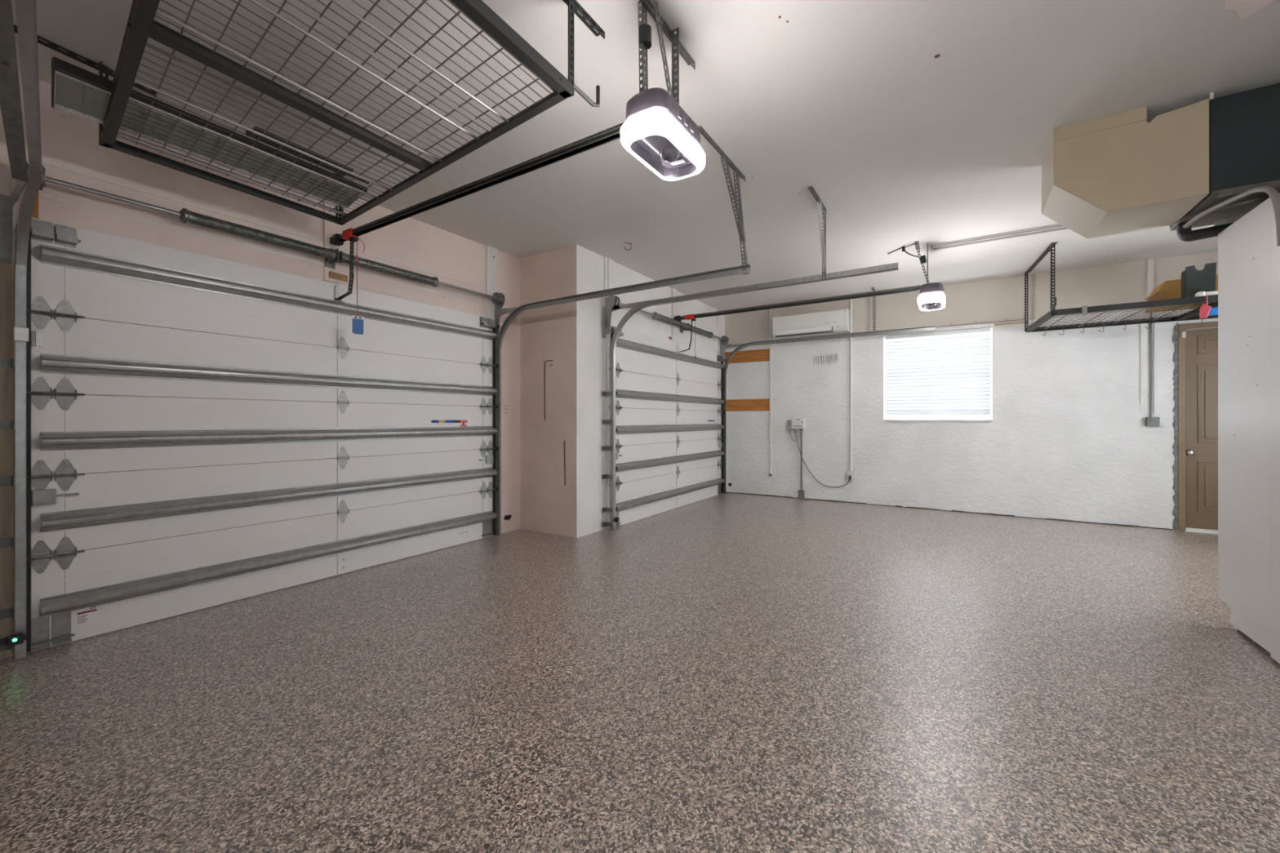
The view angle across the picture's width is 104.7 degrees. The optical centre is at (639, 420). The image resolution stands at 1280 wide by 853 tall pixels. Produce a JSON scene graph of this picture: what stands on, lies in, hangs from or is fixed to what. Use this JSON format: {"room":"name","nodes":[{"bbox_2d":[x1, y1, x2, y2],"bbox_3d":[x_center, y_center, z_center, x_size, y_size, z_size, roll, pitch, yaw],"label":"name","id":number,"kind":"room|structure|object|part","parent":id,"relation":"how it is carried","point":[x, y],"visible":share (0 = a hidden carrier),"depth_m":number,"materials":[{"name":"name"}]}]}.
{"room":"garage","nodes":[
{"label":"garage","id":0,"kind":"room"},
{"bbox_2d":[0,72,519,533],"bbox_3d":[-2.632,-0.276,3.113,0.150,2.812,5.003,0,0,33],"label":"wall","id":1,"kind":"structure","parent":0,"point":[68,140],"depth_m":3.18,"materials":[{"name":"paint"}]},
{"bbox_2d":[0,227,16,659],"bbox_3d":[-3.025,0.105,2.341,0.020,2.050,0.120,0,0,33],"label":"door frame","id":2,"kind":"structure","parent":1,"relation":"attached to","point":[6,270],"depth_m":2.35,"materials":[{"name":"brown wood"}]},
{"bbox_2d":[0,0,42,658],"bbox_3d":[-1.893,0.022,1.494,2.813,2.195,0.141,0,0,38],"label":"door track","id":3,"kind":"object","parent":1,"relation":"attached to","point":[30,179],"visible":1,"depth_m":2.31,"materials":[{"name":"metal"}]},
{"bbox_2d":[0,632,27,646],"bbox_3d":[-2.889,1.015,2.275,0.038,0.044,0.085,0,0,33],"label":"sensor","id":4,"kind":"object","parent":3,"relation":"attached to","point":[15,639],"visible":1,"depth_m":2.27,"materials":[{"name":"black plastic"}]},
{"bbox_2d":[31,190,39,218],"bbox_3d":[-2.978,-1.075,2.415,0.020,0.310,0.045,0,0,33],"label":"board","id":5,"kind":"object","parent":1,"relation":"attached to","point":[36,208],"visible":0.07,"depth_m":2.42,"materials":[{"name":"orange wood"}]},
{"bbox_2d":[15,217,500,653],"bbox_3d":[-2.181,0.073,3.574,0.102,2.113,2.919,0,0,33],"label":"garage door","id":6,"kind":"structure","parent":1,"relation":"in","point":[207,432],"depth_m":3.03,"materials":[{"name":"white metal"}]},
{"bbox_3d":[-2.928,-0.395,2.401,0.021,0.070,0.035,0,0,33],"label":"pull handle","id":7,"kind":"part","parent":6,"relation":"part of","materials":[{"name":"white plastic"}]},
{"bbox_2d":[16,161,504,310],"bbox_3d":[-2.143,-0.078,3.562,0.148,2.296,2.928,0,0,33],"label":"spring","id":8,"kind":"object","parent":1,"relation":"attached to","point":[331,255],"visible":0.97,"depth_m":3.18,"materials":[{"name":"metal"}]},
{"bbox_3d":[-2.937,-1.132,2.334,0.131,0.170,0.003,0,0,33],"label":"bearing plate","id":9,"kind":"part","parent":8,"relation":"part of","materials":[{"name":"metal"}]},
{"bbox_3d":[-2.183,-1.157,3.523,0.123,0.120,0.070,0,0,33],"label":"plate","id":10,"kind":"part","parent":8,"relation":"part of","materials":[{"name":"metal"}]},
{"bbox_3d":[-1.360,-1.132,4.798,0.131,0.170,0.003,0,0,33],"label":"bearing plate","id":11,"kind":"part","parent":8,"relation":"part of","materials":[{"name":"metal"}]},
{"bbox_2d":[40,161,485,305],"bbox_3d":[-2.227,-1.194,3.600,0.006,0.177,2.740,0,0,33],"label":"trim","id":12,"kind":"structure","parent":1,"relation":"attached to","point":[42,162],"depth_m":3.04,"materials":[{"name":"white"}]},
{"bbox_2d":[323,200,339,284],"bbox_3d":[-2.233,-1.341,3.577,0.020,0.682,0.105,0,0,33],"label":"board","id":13,"kind":"object","parent":1,"relation":"attached to","point":[330,228],"visible":0.51,"depth_m":3.56,"materials":[{"name":"paint"}]},
{"bbox_2d":[328,271,347,281],"bbox_3d":[-2.199,-1.046,3.603,0.010,0.043,0.125,0,0,33],"label":"patch","id":14,"kind":"structure","parent":1,"relation":"attached to","point":[332,275],"depth_m":3.60,"materials":[{"name":"brown"}]},
{"bbox_2d":[485,245,497,319],"bbox_3d":[-1.444,-1.336,4.808,0.022,0.692,0.130,0,0,33],"label":"board","id":15,"kind":"object","parent":1,"relation":"attached to","point":[491,264],"visible":0.81,"depth_m":4.79,"materials":[{"name":"white wood"}]},
{"bbox_2d":[520,244,724,537],"bbox_3d":[-0.017,-0.276,6.491,0.910,2.812,3.607,0,0,33],"label":"wall","id":16,"kind":"structure","parent":0,"point":[569,335],"depth_m":4.94,"materials":[{"name":"paint"}]},
{"bbox_2d":[543,360,552,420],"bbox_3d":[-0.914,-0.295,4.907,0.109,0.601,0.029,0,0,33],"label":"chain","id":17,"kind":"object","parent":16,"relation":"hanging from","point":[547,360],"visible":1,"depth_m":4.93,"materials":[{"name":"metal"}]},
{"bbox_2d":[563,440,565,485],"bbox_3d":[-0.731,0.415,4.792,0.020,0.442,0.021,0,0,-13],"label":"chain","id":18,"kind":"object","parent":16,"relation":"hanging from","point":[564,440],"visible":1,"depth_m":4.79,"materials":[{"name":"metal"}]},
{"bbox_2d":[604,256,613,529],"bbox_3d":[-0.325,-0.276,5.148,0.020,2.812,0.150,0,0,33],"label":"board","id":19,"kind":"object","parent":16,"relation":"attached to","point":[608,263],"visible":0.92,"depth_m":5.09,"materials":[{"name":"white"}]},
{"bbox_2d":[607,324,725,529],"bbox_3d":[0.474,0.073,6.291,0.102,2.113,2.919,0,0,33],"label":"garage door","id":20,"kind":"structure","parent":16,"relation":"in","point":[668,402],"depth_m":5.98,"materials":[{"name":"metal"}]},
{"bbox_2d":[604,295,728,345],"bbox_3d":[0.495,-0.102,6.275,0.145,2.344,2.953,0,0,33],"label":"spring","id":21,"kind":"object","parent":16,"relation":"attached to","point":[610,301],"visible":0.95,"depth_m":5.99,"materials":[{"name":"metal"}]},
{"bbox_3d":[-0.306,-1.180,5.037,0.128,0.170,0.003,0,0,33],"label":"bearing plate","id":22,"kind":"part","parent":21,"relation":"part of","materials":[{"name":"metal"}]},
{"bbox_3d":[0.595,-1.205,6.453,0.120,0.120,0.070,0,0,33],"label":"plate","id":23,"kind":"part","parent":21,"relation":"part of","materials":[{"name":"metal"}]},
{"bbox_2d":[671,288,677,342],"bbox_3d":[0.441,-1.341,6.344,0.020,0.682,0.120,0,0,33],"label":"board","id":24,"kind":"object","parent":16,"relation":"attached to","point":[674,292],"visible":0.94,"depth_m":6.33,"materials":[{"name":"white wood"}]},
{"bbox_2d":[716,309,719,355],"bbox_3d":[1.194,-1.336,7.519,0.020,0.692,0.090,0,0,33],"label":"board","id":25,"kind":"object","parent":16,"relation":"attached to","point":[718,316],"visible":0.64,"depth_m":7.51,"materials":[{"name":"white"}]},
{"bbox_2d":[0,492,1279,852],"bbox_3d":[1.344,1.180,2.720,7.270,0.100,8.930,0,0,33],"label":"floor","id":26,"kind":"structure","parent":0,"point":[728,673],"depth_m":2.00,"materials":[{"name":"grey concrete"}]},
{"bbox_2d":[1185,527,1217,533],"bbox_3d":[5.921,1.117,4.859,0.800,0.025,0.130,0,0,33],"label":"threshold","id":27,"kind":"object","parent":26,"relation":"on","point":[1187,529],"visible":0.33,"depth_m":4.97,"materials":[{"name":"white plastic"}]},
{"bbox_2d":[1217,192,1279,663],"bbox_3d":[3.150,0.041,1.961,0.710,2.178,1.500,0,0,33],"label":"tall cabinet","id":28,"kind":"object","parent":26,"relation":"on","point":[1249,253],"visible":0.91,"depth_m":2.50,"materials":[{"name":"white paint"}]},
{"bbox_3d":[2.711,0.037,1.913,0.022,2.145,0.945,0,0,33],"label":"door","id":29,"kind":"part","parent":28,"relation":"part of","materials":[{"name":"white paint"}]},
{"bbox_2d":[11,0,1279,311],"bbox_3d":[1.344,-1.729,2.720,7.270,0.106,8.930,0,0,33],"label":"ceiling","id":30,"kind":"structure","parent":0,"point":[851,101],"depth_m":2.64,"materials":[{"name":"paint"}]},
{"bbox_2d":[13,0,604,225],"bbox_3d":[-1.463,-1.484,2.119,2.274,0.398,1.790,0,0,33],"label":"wire shelf","id":31,"kind":"object","parent":30,"relation":"hanging from","point":[141,25],"visible":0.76,"depth_m":2.00,"materials":[{"name":"black metal"}]},
{"bbox_3d":[-2.528,-1.487,2.331,0.032,0.384,0.032,0,0,33],"label":"post","id":32,"kind":"part","parent":31,"relation":"part of","materials":[{"name":"black metal"}]},
{"bbox_3d":[-1.680,-1.308,1.653,2.127,0.046,0.044,0,0,39],"label":"frame rail","id":33,"kind":"part","parent":31,"relation":"part of","materials":[{"name":"black metal"}]},
{"bbox_2d":[51,56,367,208],"bbox_3d":[-2.036,-1.352,2.496,0.390,0.039,1.264,0,0,33],"label":"light fixture","id":34,"kind":"object","parent":31,"relation":"on","point":[79,91],"visible":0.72,"depth_m":2.30,"materials":[{"name":"white"}]},
{"bbox_3d":[-2.229,-1.308,2.775,0.044,0.046,1.099,0,0,30],"label":"frame rail","id":35,"kind":"part","parent":31,"relation":"part of","materials":[{"name":"black metal"}]},
{"bbox_2d":[245,125,353,176],"bbox_3d":[-1.689,-1.342,2.477,0.100,0.020,0.456,0,0,30],"label":"bar","id":36,"kind":"object","parent":31,"relation":"on","point":[248,133],"visible":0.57,"depth_m":2.44,"materials":[{"name":"black metal"}]},
{"bbox_3d":[-1.976,-1.487,3.248,0.032,0.384,0.032,0,0,33],"label":"post","id":37,"kind":"part","parent":31,"relation":"part of","materials":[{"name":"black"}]},
{"bbox_3d":[-1.129,-1.308,2.594,2.142,0.046,0.044,0,0,38],"label":"frame rail","id":38,"kind":"part","parent":31,"relation":"part of","materials":[{"name":"black metal"}]},
{"bbox_3d":[-0.579,-1.308,1.472,0.044,0.046,1.145,0,0,31],"label":"frame rail","id":39,"kind":"part","parent":31,"relation":"part of","materials":[{"name":"black metal"}]},
{"bbox_3d":[-0.283,-1.487,1.963,0.032,0.384,0.032,0,0,33],"label":"post","id":40,"kind":"part","parent":31,"relation":"part of","materials":[{"name":"black metal"}]},
{"bbox_2d":[329,0,705,334],"bbox_3d":[-1.003,-1.139,2.813,2.877,1.086,0.535,0,0,33],"label":"garage door opener","id":41,"kind":"object","parent":30,"relation":"hanging from","point":[655,130],"visible":1,"depth_m":2.10,"materials":[{"name":"grey plastic"}]},
{"bbox_3d":[-2.083,-1.057,3.486,0.204,0.395,0.045,0,0,33],"label":"door arm","id":42,"kind":"part","parent":41,"relation":"part of","materials":[{"name":"black plastic"}]},
{"bbox_3d":[-1.944,-0.991,3.430,0.055,0.551,0.015,0,0,-33],"label":"release cord","id":43,"kind":"part","parent":41,"relation":"part of","materials":[{"name":"grey plastic"}]},
{"bbox_3d":[-1.069,-1.291,2.834,2.652,0.034,0.044,0,0,33],"label":"rail","id":44,"kind":"part","parent":41,"relation":"part of","materials":[{"name":"black metal"}]},
{"bbox_3d":[0.105,-1.125,2.082,0.169,0.044,0.363,0,0,33],"label":"recessed panel","id":45,"kind":"part","parent":41,"relation":"part of","materials":[{"name":"grey plastic"}]},
{"bbox_2d":[493,125,751,536],"bbox_3d":[-0.509,-0.281,3.840,2.600,2.802,0.798,0,0,33],"label":"door track","id":46,"kind":"object","parent":30,"relation":"hanging from","point":[746,268],"visible":1,"depth_m":4.18,"materials":[{"name":"metal"}]},
{"bbox_2d":[503,514,511,519],"bbox_3d":[-1.281,0.945,4.790,0.034,0.044,0.085,0,0,33],"label":"sensor","id":47,"kind":"object","parent":46,"relation":"attached to","point":[506,517],"visible":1,"depth_m":4.77,"materials":[{"name":"black plastic"}]},
{"bbox_2d":[602,186,898,529],"bbox_3d":[0.670,-0.281,4.199,2.680,2.802,0.484,0,0,33],"label":"door track","id":48,"kind":"object","parent":30,"relation":"hanging from","point":[637,306],"visible":1,"depth_m":4.67,"materials":[{"name":"metal"}]},
{"bbox_2d":[613,517,619,522],"bbox_3d":[-0.240,1.010,4.996,0.034,0.044,0.085,0,0,33],"label":"sensor","id":49,"kind":"object","parent":48,"relation":"attached to","point":[615,519],"visible":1,"depth_m":4.98,"materials":[{"name":"black plastic"}]},
{"bbox_2d":[673,240,945,359],"bbox_3d":[1.671,-1.222,5.508,2.952,0.925,0.459,0,0,33],"label":"garage door opener","id":50,"kind":"object","parent":30,"relation":"hanging from","point":[931,297],"visible":0.98,"depth_m":4.98,"materials":[{"name":"grey plastic"}]},
{"bbox_3d":[0.578,-1.057,6.236,0.178,0.395,0.045,0,0,33],"label":"door arm","id":51,"kind":"part","parent":50,"relation":"part of","materials":[{"name":"black plastic"}]},
{"bbox_3d":[0.692,-1.012,6.176,0.018,0.505,0.022,0,0,33],"label":"release cord","id":52,"kind":"part","parent":50,"relation":"part of","materials":[{"name":"grey plastic"}]},
{"bbox_3d":[1.619,-1.291,5.566,2.742,0.034,0.044,0,0,33],"label":"rail","id":53,"kind":"part","parent":50,"relation":"part of","materials":[{"name":"black metal"}]},
{"bbox_3d":[2.738,-1.487,4.701,0.010,0.390,0.020,0,0,33],"label":"power cord","id":54,"kind":"part","parent":50,"relation":"part of","materials":[{"name":"grey plastic"}]},
{"bbox_3d":[2.830,-1.125,4.790,0.169,0.044,0.363,0,0,33],"label":"recessed panel","id":55,"kind":"part","parent":50,"relation":"part of","materials":[{"name":"grey plastic"}]},
{"bbox_2d":[709,16,940,211],"bbox_3d":[1.087,-1.681,3.013,1.063,0.002,1.893,0,0,-1],"label":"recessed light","id":56,"kind":"object","parent":30,"relation":"in","point":[780,17],"visible":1,"depth_m":2.28,"materials":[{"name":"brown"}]},
{"bbox_2d":[720,287,934,493],"bbox_3d":[2.392,-0.281,6.757,2.820,2.802,0.240,0,0,33],"label":"door track","id":57,"kind":"object","parent":30,"relation":"hanging from","point":[740,346],"visible":0.9,"depth_m":7.19,"materials":[{"name":"metal"}]},
{"bbox_2d":[930,223,1068,250],"bbox_3d":[3.343,-1.662,4.436,1.255,0.040,0.083,0,0,33],"label":"light fixture","id":58,"kind":"object","parent":30,"relation":"in","point":[1058,227],"visible":0.7,"depth_m":4.46,"materials":[{"name":"white"}]},
{"bbox_2d":[1024,242,1217,332],"bbox_3d":[5.074,-1.302,4.479,2.398,0.760,1.235,0,0,33],"label":"wire shelf","id":59,"kind":"object","parent":30,"relation":"hanging from","point":[1193,314],"depth_m":4.71,"materials":[{"name":"black metal"}]},
{"bbox_3d":[4.400,-1.343,5.620,0.032,0.671,0.032,0,0,33],"label":"post","id":60,"kind":"part","parent":59,"relation":"part of","materials":[{"name":"black metal"}]},
{"bbox_3d":[4.183,-1.024,5.169,0.044,0.052,1.029,0,0,28],"label":"frame rail","id":61,"kind":"part","parent":59,"relation":"part of","materials":[{"name":"black metal"}]},
{"bbox_3d":[3.943,-1.343,4.717,0.032,0.671,0.032,0,0,33],"label":"post","id":62,"kind":"part","parent":59,"relation":"part of","materials":[{"name":"black metal"}]},
{"bbox_3d":[5.399,-1.024,4.978,2.378,0.052,0.044,0,0,33],"label":"frame rail","id":63,"kind":"part","parent":59,"relation":"part of","materials":[{"name":"black metal"}]},
{"bbox_3d":[4.902,-1.024,4.117,2.286,0.052,0.044,0,0,33],"label":"frame rail","id":64,"kind":"part","parent":59,"relation":"part of","materials":[{"name":"black metal"}]},
{"bbox_3d":[4.656,-1.104,4.511,0.125,0.135,0.020,0,0,33],"label":"rusty bracket","id":65,"kind":"part","parent":59,"relation":"part of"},
{"bbox_2d":[1144,274,1217,312],"bbox_3d":[5.057,-1.154,4.480,0.615,0.235,0.320,0,0,33],"label":"cardboard box","id":66,"kind":"object","parent":59,"relation":"on","point":[1171,289],"visible":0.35,"depth_m":4.47,"materials":[{"name":"brown cardboard"}]},
{"bbox_2d":[1181,262,1216,297],"bbox_3d":[4.845,-1.187,4.286,0.179,0.300,0.125,0,0,33],"label":"storage bin","id":67,"kind":"object","parent":59,"relation":"on","point":[1193,281],"visible":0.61,"depth_m":4.24,"materials":[{"name":"grey plastic"}]},
{"bbox_2d":[1199,294,1211,318],"bbox_3d":[4.754,-0.953,4.151,0.040,0.193,0.064,0,0,-24],"label":"scoop","id":68,"kind":"object","parent":59,"relation":"hanging from","point":[1205,309],"visible":1,"depth_m":4.15,"materials":[{"name":"red plastic"}]},
{"bbox_2d":[1195,290,1217,297],"bbox_3d":[4.813,-1.067,4.191,0.135,0.058,0.058,0,0,33],"label":"spray bottle","id":69,"kind":"object","parent":59,"relation":"on","point":[1215,292],"visible":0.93,"depth_m":4.18,"materials":[{"name":"white plastic"}]},
{"bbox_3d":[5.135,-0.961,4.252,0.338,0.078,0.100,0,0,33],"label":"blue handle","id":70,"kind":"part","parent":59,"relation":"part of","materials":[{"name":"blue plastic"}]},
{"bbox_2d":[1041,98,1208,239],"bbox_3d":[2.784,-1.417,2.895,0.615,0.530,0.491,0,0,33],"label":"duct plenum","id":71,"kind":"object","parent":30,"relation":"hanging from","point":[1123,172],"visible":1,"depth_m":2.71,"materials":[{"name":"beige cardboard"}]},
{"bbox_2d":[1169,83,1279,231],"bbox_3d":[3.709,-1.409,2.369,1.508,0.547,0.580,0,0,33],"label":"handler","id":72,"kind":"object","parent":30,"relation":"hanging from","point":[1244,127],"visible":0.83,"depth_m":2.48,"materials":[{"name":"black metal"}]},
{"bbox_2d":[1176,222,1233,241],"bbox_3d":[3.321,-1.095,2.776,0.409,0.117,0.106,0,0,42],"label":"insulated pipe","id":73,"kind":"object","parent":72,"relation":"attached to","point":[1187,234],"visible":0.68,"depth_m":2.83,"materials":[{"name":"black rubber"}]},
{"bbox_2d":[1213,222,1234,226],"bbox_3d":[3.437,-1.111,2.780,0.032,0.072,0.271,0,0,-38],"label":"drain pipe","id":74,"kind":"object","parent":72,"relation":"attached to","point":[1217,224],"visible":0.16,"depth_m":2.86,"materials":[{"name":"white plastic"}]},
{"bbox_2d":[1182,186,1279,246],"bbox_3d":[3.009,-0.957,2.526,0.051,0.376,0.827,0,0,27],"label":"copper line","id":75,"kind":"object","parent":72,"relation":"attached to","point":[1273,194],"visible":1,"depth_m":2.32,"materials":[{"name":"grey"}]},
{"bbox_2d":[724,251,1217,529],"bbox_3d":[3.986,-0.276,6.140,6.210,2.812,0.180,0,0,33],"label":"wall","id":76,"kind":"structure","parent":0,"point":[1067,437],"depth_m":5.86,"materials":[{"name":"white paint"}]},
{"bbox_2d":[724,348,769,363],"bbox_3d":[1.633,-0.970,7.537,0.730,0.180,0.006,0,0,33],"label":"wood strip","id":77,"kind":"object","parent":76,"relation":"attached to","point":[758,355],"visible":0.86,"depth_m":7.51,"materials":[{"name":"brown wood"}]},
{"bbox_2d":[726,399,769,411],"bbox_3d":[1.633,-0.227,7.537,0.730,0.178,0.006,0,0,33],"label":"wood strip","id":78,"kind":"object","parent":76,"relation":"attached to","point":[739,405],"visible":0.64,"depth_m":7.52,"materials":[{"name":"brown wood"}]},
{"bbox_2d":[768,309,772,476],"bbox_3d":[1.936,-0.423,7.328,0.045,2.517,0.030,0,0,33],"label":"conduit","id":79,"kind":"object","parent":76,"relation":"attached to","point":[770,455],"visible":0.78,"depth_m":7.32,"materials":[{"name":"white"}]},
{"bbox_2d":[772,308,849,338],"bbox_3d":[2.388,-1.345,6.933,1.013,0.294,0.208,0,0,33],"label":"air conditioner","id":80,"kind":"object","parent":76,"relation":"attached to","point":[837,321],"visible":1,"depth_m":6.83,"materials":[{"name":"white plastic"}]},
{"bbox_3d":[2.318,-1.385,6.860,0.955,0.180,0.006,0,0,33],"label":"panel","id":81,"kind":"part","parent":80,"relation":"part of","materials":[{"name":"white plastic"}]},
{"bbox_2d":[786,417,850,499],"bbox_3d":[2.502,0.547,6.937,0.861,1.165,0.078,0,0,33],"label":"control box","id":82,"kind":"object","parent":76,"relation":"attached to","point":[795,423],"visible":1,"depth_m":7.06,"materials":[{"name":"white plastic"}]},
{"bbox_2d":[814,353,838,364],"bbox_3d":[2.604,-0.850,6.916,0.335,0.154,0.003,0,0,33],"label":"writing","id":83,"kind":"object","parent":76,"relation":"attached to","point":[831,356],"visible":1,"depth_m":6.90,"materials":[{"name":"grey"}]},
{"bbox_2d":[846,298,856,479],"bbox_3d":[2.869,-0.433,6.707,0.127,2.497,0.070,0,0,33],"label":"conduit","id":84,"kind":"object","parent":76,"relation":"attached to","point":[851,475],"visible":0.94,"depth_m":6.71,"materials":[{"name":"white plastic"}]},
{"bbox_2d":[883,328,991,421],"bbox_3d":[3.743,-0.547,6.257,1.170,1.131,0.165,0,0,33],"label":"window","id":85,"kind":"structure","parent":76,"relation":"in","point":[902,417],"depth_m":6.20,"materials":[{"name":"white plastic"}]},
{"bbox_3d":[3.732,0.007,6.240,1.166,0.022,0.125,0,0,33],"label":"sill","id":86,"kind":"part","parent":85,"relation":"part of","materials":[{"name":"white plastic"}]},
{"bbox_3d":[3.776,-0.556,6.309,1.100,1.043,0.003,0,0,33],"label":"pane","id":87,"kind":"part","parent":85,"relation":"part of","materials":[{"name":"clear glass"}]},
{"bbox_2d":[884,327,991,415],"bbox_3d":[3.737,-0.588,6.248,1.146,1.045,0.053,0,0,33],"label":"window blind","id":88,"kind":"object","parent":85,"relation":"attached to","point":[948,372],"visible":1,"depth_m":6.22,"materials":[{"name":"white plastic"}]},
{"bbox_3d":[3.736,-0.074,6.246,1.140,0.018,0.030,0,0,33],"label":"rail","id":89,"kind":"part","parent":88,"relation":"part of","materials":[{"name":"white plastic"}]},
{"bbox_2d":[726,491,1172,529],"bbox_3d":[3.400,1.122,6.403,4.920,0.016,0.009,0,0,33],"label":"baseboard","id":90,"kind":"structure","parent":76,"relation":"attached to","point":[726,491],"depth_m":6.01,"materials":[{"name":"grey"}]},
{"bbox_2d":[923,318,1024,327],"bbox_3d":[3.376,-1.181,6.412,2.570,0.038,0.020,0,0,33],"label":"wire","id":91,"kind":"object","parent":76,"relation":"attached to","point":[1006,318],"visible":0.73,"depth_m":5.96,"materials":[{"name":"grey"}]},
{"bbox_2d":[994,321,1026,325],"bbox_3d":[4.345,-1.132,5.782,0.320,0.023,0.024,0,0,33],"label":"pipe stub","id":92,"kind":"object","parent":76,"relation":"attached to","point":[1015,322],"visible":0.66,"depth_m":5.79,"materials":[{"name":"beige"}]},
{"bbox_2d":[1140,310,1159,426],"bbox_3d":[5.320,-0.544,5.150,0.135,1.222,0.048,0,0,33],"label":"switch box","id":93,"kind":"object","parent":76,"relation":"attached to","point":[1149,421],"visible":0.91,"depth_m":5.15,"materials":[{"name":"metal"}]},
{"bbox_2d":[1146,258,1154,297],"bbox_3d":[5.343,-1.419,5.167,0.045,0.527,0.025,0,0,33],"label":"board","id":94,"kind":"object","parent":76,"relation":"attached to","point":[1150,263],"visible":0.64,"depth_m":5.16,"materials":[{"name":"white wood"}]},
{"bbox_2d":[1172,323,1177,530],"bbox_3d":[5.490,0.065,5.066,0.042,2.130,0.006,0,0,33],"label":"plaster edge","id":95,"kind":"structure","parent":76,"relation":"attached to","point":[1175,338],"depth_m":5.06,"materials":[{"name":"white paint"}]},
{"bbox_2d":[1177,321,1217,531],"bbox_3d":[5.926,0.075,4.867,0.906,2.110,0.152,0,0,33],"label":"door frame","id":96,"kind":"structure","parent":76,"relation":"attached to","point":[1181,327],"depth_m":5.03,"materials":[{"name":"brown paint"}]},
{"bbox_2d":[1181,328,1217,529],"bbox_3d":[5.892,0.090,4.848,0.830,2.024,0.120,0,0,33],"label":"door","id":97,"kind":"structure","parent":76,"relation":"in","point":[1201,344],"depth_m":5.00,"materials":[{"name":"brown paint"}]},
{"bbox_3d":[5.592,0.333,5.025,0.056,0.056,0.065,0,0,33],"label":"handle","id":98,"kind":"part","parent":97,"relation":"part of","materials":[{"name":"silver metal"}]},
{"bbox_3d":[5.916,0.035,4.851,0.604,1.780,0.009,0,0,33],"label":"panel","id":99,"kind":"part","parent":97,"relation":"part of","materials":[{"name":"brown paint"}]}
]}

